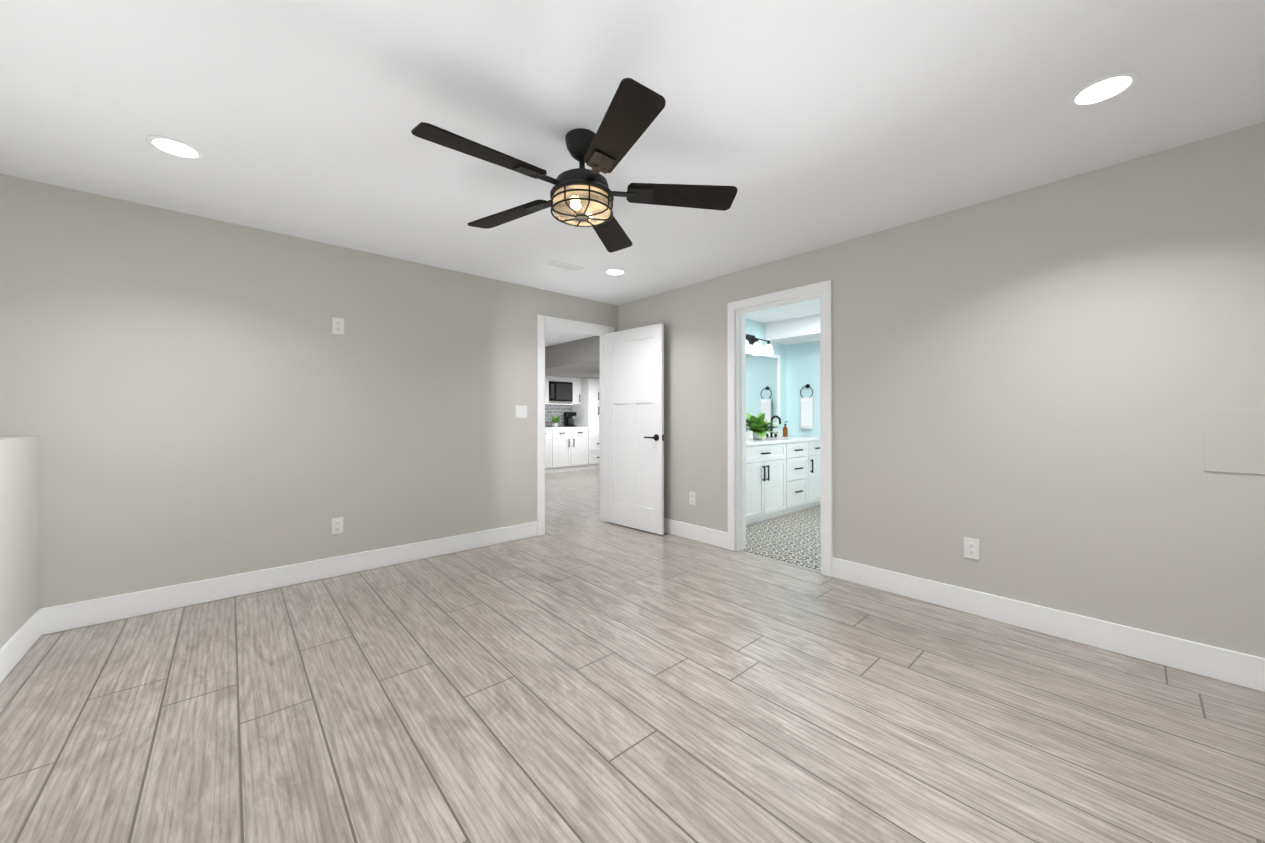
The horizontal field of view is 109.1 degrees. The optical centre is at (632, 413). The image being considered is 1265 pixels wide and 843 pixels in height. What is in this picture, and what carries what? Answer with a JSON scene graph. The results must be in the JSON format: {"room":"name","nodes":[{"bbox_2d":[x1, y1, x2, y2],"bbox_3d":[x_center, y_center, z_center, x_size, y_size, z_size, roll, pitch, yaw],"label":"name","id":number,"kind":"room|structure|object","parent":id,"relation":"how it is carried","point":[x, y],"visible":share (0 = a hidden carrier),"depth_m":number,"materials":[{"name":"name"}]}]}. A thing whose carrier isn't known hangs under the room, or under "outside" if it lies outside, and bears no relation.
{"room":"empty bedroom","nodes":[
{"label":"empty bedroom","id":0,"kind":"room"},
{"bbox_2d":[0,436,39,646],"bbox_3d":[-2.557,0.632,1.248,0.655,1.045,2.400,0,0,-42],"label":"bump-out","id":1,"kind":"object","parent":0,"point":[19,521],"visible":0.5,"depth_m":2.13,"materials":[{"name":"grey paint"}]},
{"bbox_2d":[0,609,41,682],"bbox_3d":[-2.308,1.086,1.470,0.015,0.140,2.400,0,0,-42],"label":"baseboard","id":2,"kind":"structure","parent":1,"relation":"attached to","point":[18,644],"depth_m":2.11,"materials":[{"name":"white wood"}]},
{"bbox_2d":[0,174,617,608],"bbox_3d":[-1.921,-0.023,3.513,4.860,2.380,0.120,0,0,-42],"label":"wall","id":3,"kind":"structure","parent":0,"point":[186,398],"depth_m":2.89,"materials":[{"name":"grey paint"}]},
{"bbox_2d":[41,521,536,634],"bbox_3d":[-2.011,1.096,3.335,2.945,0.140,0.015,0,0,-42],"label":"baseboard","id":4,"kind":"structure","parent":3,"relation":"attached to","point":[65,617],"depth_m":2.92,"materials":[{"name":"white wood"}]},
{"bbox_2d":[332,517,342,534],"bbox_3d":[-2.123,0.805,3.241,0.072,0.118,0.008,0,0,-42],"label":"electrical outlet","id":5,"kind":"object","parent":3,"relation":"attached to","point":[337,525],"visible":1,"depth_m":3.24,"materials":[{"name":"white plastic"}]},
{"bbox_2d":[332,317,343,334],"bbox_3d":[-2.123,-0.635,3.248,0.072,0.118,0.008,0,0,-42],"label":"electrical outlet","id":6,"kind":"object","parent":3,"relation":"attached to","point":[337,325],"visible":1,"depth_m":3.24,"materials":[{"name":"white plastic"}]},
{"bbox_2d":[516,405,526,417],"bbox_3d":[-1.039,-0.020,4.215,0.118,0.118,0.010,0,0,-42],"label":"double light switch","id":7,"kind":"object","parent":3,"relation":"attached to","point":[521,411],"visible":1,"depth_m":4.21,"materials":[{"name":"white plastic"}]},
{"bbox_2d":[537,314,613,535],"bbox_3d":[-0.609,0.109,4.687,0.942,2.127,0.160,0,0,-42],"label":"trim","id":8,"kind":"structure","parent":3,"relation":"attached to","point":[575,326],"depth_m":4.42,"materials":[{"name":"white wood"}]},
{"bbox_2d":[606,323,663,534],"bbox_3d":[0.007,0.145,4.605,0.799,2.030,0.152,0,0,44],"label":"door","id":9,"kind":"structure","parent":3,"relation":"in","point":[635,428],"depth_m":4.56,"materials":[{"name":"white wood"}]},
{"bbox_2d":[545,401,563,403],"bbox_3d":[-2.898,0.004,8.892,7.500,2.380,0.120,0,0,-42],"label":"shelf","id":10,"kind":"structure","parent":0,"point":[550,402],"depth_m":9.88,"materials":[{"name":"white wood"}]},
{"bbox_2d":[545,376,548,402],"bbox_3d":[-2.221,-0.506,9.184,0.975,0.565,0.348,0,0,-42],"label":"upper cabinet","id":11,"kind":"object","parent":10,"relation":"attached to","point":[546,377],"depth_m":9.35,"materials":[{"name":"white wood"}]},
{"bbox_2d":[561,377,580,403],"bbox_3d":[-1.334,-0.502,9.978,0.225,0.565,0.348,0,0,-42],"label":"upper cabinet","id":12,"kind":"object","parent":10,"relation":"attached to","point":[576,382],"depth_m":9.83,"materials":[{"name":"white wood"}]},
{"bbox_2d":[549,381,571,401],"bbox_3d":[-1.619,-0.474,9.685,0.570,0.405,0.399,0,0,-42],"label":"microwave","id":13,"kind":"object","parent":12,"relation":"in","point":[560,391],"visible":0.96,"depth_m":9.55,"materials":[{"name":"black"}]},
{"bbox_2d":[545,336,599,377],"bbox_3d":[0.102,-0.992,8.657,3.350,0.390,4.240,0,0,-42],"label":"ceiling soffit","id":14,"kind":"structure","parent":0,"point":[579,358],"depth_m":7.58,"materials":[{"name":"grey paint"}]},
{"bbox_2d":[0,468,1264,842],"bbox_3d":[-0.215,1.233,4.825,9.320,0.120,9.910,0,0,-42],"label":"floor","id":15,"kind":"structure","parent":0,"point":[578,672],"depth_m":1.72,"materials":[{"name":"grey wood"}]},
{"bbox_2d":[545,428,548,472],"bbox_3d":[-2.166,0.753,9.045,1.010,0.884,0.618,0,0,-42],"label":"base cabinet","id":16,"kind":"object","parent":15,"relation":"on","point":[546,429],"depth_m":9.04,"materials":[{"name":"white wood"}]},
{"bbox_2d":[549,428,588,471],"bbox_3d":[-1.516,0.755,9.627,0.955,0.884,0.618,0,0,-42],"label":"base cabinet","id":17,"kind":"object","parent":15,"relation":"on","point":[577,447],"depth_m":9.38,"materials":[{"name":"white wood"}]},
{"bbox_2d":[551,415,562,426],"bbox_3d":[-1.602,0.146,9.536,0.406,0.259,0.387,0,0,-42],"label":"potted plant","id":18,"kind":"object","parent":17,"relation":"on","point":[555,421],"visible":1,"depth_m":9.49,"materials":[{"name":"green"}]},
{"bbox_2d":[564,412,575,426],"bbox_3d":[-1.366,0.118,9.857,0.170,0.320,0.240,0,0,-42],"label":"coffee maker","id":19,"kind":"object","parent":17,"relation":"on","point":[568,420],"visible":1,"depth_m":9.79,"materials":[{"name":"black plastic"}]},
{"bbox_2d":[573,378,599,467],"bbox_3d":[-0.935,0.208,10.150,0.595,1.984,0.618,0,0,-42],"label":"tall cabinet","id":20,"kind":"object","parent":15,"relation":"on","point":[587,412],"depth_m":9.84,"materials":[{"name":"white wood"}]},
{"bbox_2d":[0,0,1264,346],"bbox_3d":[-0.215,-1.267,4.838,9.320,0.120,9.910,0,0,-42],"label":"ceiling","id":21,"kind":"structure","parent":0,"point":[802,126],"depth_m":1.81,"materials":[{"name":"white paint"}]},
{"bbox_2d":[146,136,203,159],"bbox_3d":[-2.096,-1.219,2.066,0.186,0.003,0.186,0,0,-42],"label":"recessed light","id":22,"kind":"object","parent":21,"relation":"in","point":[175,147],"visible":1,"depth_m":2.06,"materials":[{"name":"white"}]},
{"bbox_2d":[544,260,582,271],"bbox_3d":[-0.559,-1.207,3.677,0.300,0.010,0.120,0,0,-42],"label":"ceiling vent","id":23,"kind":"object","parent":21,"relation":"in","point":[562,265],"visible":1,"depth_m":3.65,"materials":[{"name":"white metal"}]},
{"bbox_2d":[411,78,737,252],"bbox_3d":[-0.260,-1.043,1.968,1.286,0.355,1.343,0,0,-42],"label":"ceiling fan","id":24,"kind":"object","parent":21,"relation":"hanging from","point":[581,196],"visible":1,"depth_m":1.89,"materials":[{"name":"black wood"}]},
{"bbox_2d":[604,269,625,275],"bbox_3d":[-0.150,-1.210,3.842,0.186,0.003,0.186,0,0,-42],"label":"recessed light","id":25,"kind":"object","parent":21,"relation":"in","point":[614,272],"visible":1,"depth_m":3.85,"materials":[{"name":"white plastic"}]},
{"bbox_2d":[1068,72,1138,107],"bbox_3d":[1.775,-1.221,1.700,0.186,0.003,0.186,0,0,-42],"label":"recessed light","id":26,"kind":"object","parent":21,"relation":"in","point":[1104,89],"visible":1,"depth_m":1.69,"materials":[{"name":"white"}]},
{"bbox_2d":[746,319,785,428],"bbox_3d":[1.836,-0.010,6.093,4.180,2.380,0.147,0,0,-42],"label":"bathroom mirror","id":27,"kind":"object","parent":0,"point":[762,382],"depth_m":5.94,"materials":[{"name":"white mirror"}]},
{"bbox_2d":[746,334,772,354],"bbox_3d":[1.548,-0.890,5.670,0.650,0.225,0.154,0,0,-42],"label":"sconce","id":28,"kind":"object","parent":27,"relation":"attached to","point":[754,341],"visible":0.85,"depth_m":5.68,"materials":[{"name":"white glass"}]},
{"bbox_2d":[743,505,820,570],"bbox_3d":[1.991,1.171,4.666,2.645,0.004,2.430,0,0,-42],"label":"floor","id":29,"kind":"structure","parent":0,"point":[794,537],"depth_m":4.21,"materials":[{"name":"grey tile"}]},
{"bbox_2d":[746,441,819,524],"bbox_3d":[1.635,0.757,5.438,1.932,0.840,0.602,0,0,-42],"label":"bathroom vanity","id":30,"kind":"object","parent":29,"relation":"on","point":[782,475],"depth_m":5.15,"materials":[{"name":"white painted wood"},{"name":"black metal"},{"name":"white stone countertop"}]},
{"bbox_2d":[746,437,819,444],"bbox_3d":[1.620,0.319,5.444,1.956,0.036,0.577,0,0,-42],"label":"countertop","id":31,"kind":"structure","parent":30,"relation":"on","point":[749,440],"depth_m":5.29,"materials":[{"name":"white stone"}]},
{"bbox_2d":[746,412,776,439],"bbox_3d":[1.466,0.130,5.279,0.576,0.337,0.519,0,0,-42],"label":"potted plant","id":32,"kind":"object","parent":31,"relation":"on","point":[757,426],"visible":0.85,"depth_m":5.20,"materials":[{"name":"green plant"}]},
{"bbox_2d":[766,415,780,437],"bbox_3d":[1.834,0.160,5.780,0.303,0.283,0.160,0,0,-42],"label":"faucet","id":33,"kind":"object","parent":31,"relation":"on","point":[771,420],"visible":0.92,"depth_m":5.80,"materials":[{"name":"black metal"}]},
{"bbox_2d":[783,421,787,436],"bbox_3d":[2.028,0.200,5.968,0.064,0.204,0.072,0,0,-42],"label":"soap bottle","id":34,"kind":"object","parent":31,"relation":"on","point":[785,431],"visible":0.98,"depth_m":5.95,"materials":[{"name":"brown"}]},
{"bbox_2d":[765,314,819,344],"bbox_3d":[2.700,-1.089,5.313,0.540,0.230,2.230,0,0,-42],"label":"ceiling bulkhead","id":35,"kind":"object","parent":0,"point":[804,329],"visible":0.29,"depth_m":5.72,"materials":[{"name":"white paint"}]},
{"bbox_2d":[786,341,819,436],"bbox_3d":[2.986,-0.013,5.483,0.120,2.380,2.350,0,0,-42],"label":"wall","id":36,"kind":"structure","parent":0,"point":[802,364],"depth_m":6.15,"materials":[{"name":"teal paint"}]},
{"bbox_2d":[746,429,782,436],"bbox_3d":[1.435,0.252,5.652,1.956,0.100,0.020,0,0,-42],"label":"backsplash","id":37,"kind":"structure","parent":36,"relation":"attached to","point":[780,431],"depth_m":6.07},
{"bbox_2d":[800,384,812,428],"bbox_3d":[2.349,-0.102,6.060,0.057,0.603,0.182,0,0,-42],"label":"towel ring","id":38,"kind":"object","parent":36,"relation":"attached to","point":[806,413],"visible":1,"depth_m":6.04,"materials":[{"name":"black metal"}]},
{"bbox_2d":[618,122,1264,657],"bbox_3d":[1.543,-0.025,3.197,0.120,2.380,4.970,0,0,-42],"label":"wall","id":39,"kind":"structure","parent":0,"point":[1030,386],"depth_m":2.37,"materials":[{"name":"grey paint"}]},
{"bbox_2d":[689,491,694,504],"bbox_3d":[0.558,0.785,4.197,0.008,0.118,0.072,0,0,-42],"label":"electrical outlet","id":40,"kind":"object","parent":39,"relation":"attached to","point":[691,497],"visible":1,"depth_m":4.20,"materials":[{"name":"white plastic"}]},
{"bbox_2d":[664,518,727,548],"bbox_3d":[0.332,1.101,4.443,0.015,0.140,1.490,0,0,-42],"label":"baseboard","id":41,"kind":"structure","parent":39,"relation":"attached to","point":[701,534],"depth_m":4.14,"materials":[{"name":"white wood"}]},
{"bbox_2d":[727,280,832,576],"bbox_3d":[1.179,0.104,3.603,0.160,2.127,0.900,0,0,-42],"label":"trim","id":42,"kind":"structure","parent":39,"relation":"attached to","point":[736,322],"depth_m":3.71,"materials":[{"name":"white wood"}]},
{"bbox_2d":[964,537,978,559],"bbox_3d":[1.972,0.782,2.618,0.008,0.118,0.072,0,0,-42],"label":"electrical outlet","id":43,"kind":"object","parent":39,"relation":"attached to","point":[971,548],"visible":1,"depth_m":2.62,"materials":[{"name":"white plastic"}]},
{"bbox_2d":[832,557,1264,691],"bbox_3d":[2.249,1.090,2.301,0.015,0.140,2.460,0,0,-42],"label":"baseboard","id":44,"kind":"structure","parent":39,"relation":"attached to","point":[1231,667],"depth_m":2.29,"materials":[{"name":"white wood"}]},
{"bbox_2d":[1203,409,1264,474],"bbox_3d":[2.720,0.115,1.787,0.006,0.275,0.560,0,0,-42],"label":"access panel","id":45,"kind":"object","parent":39,"relation":"attached to","point":[1234,440],"visible":1,"depth_m":1.93,"materials":[{"name":"grey paint"}]}
]}

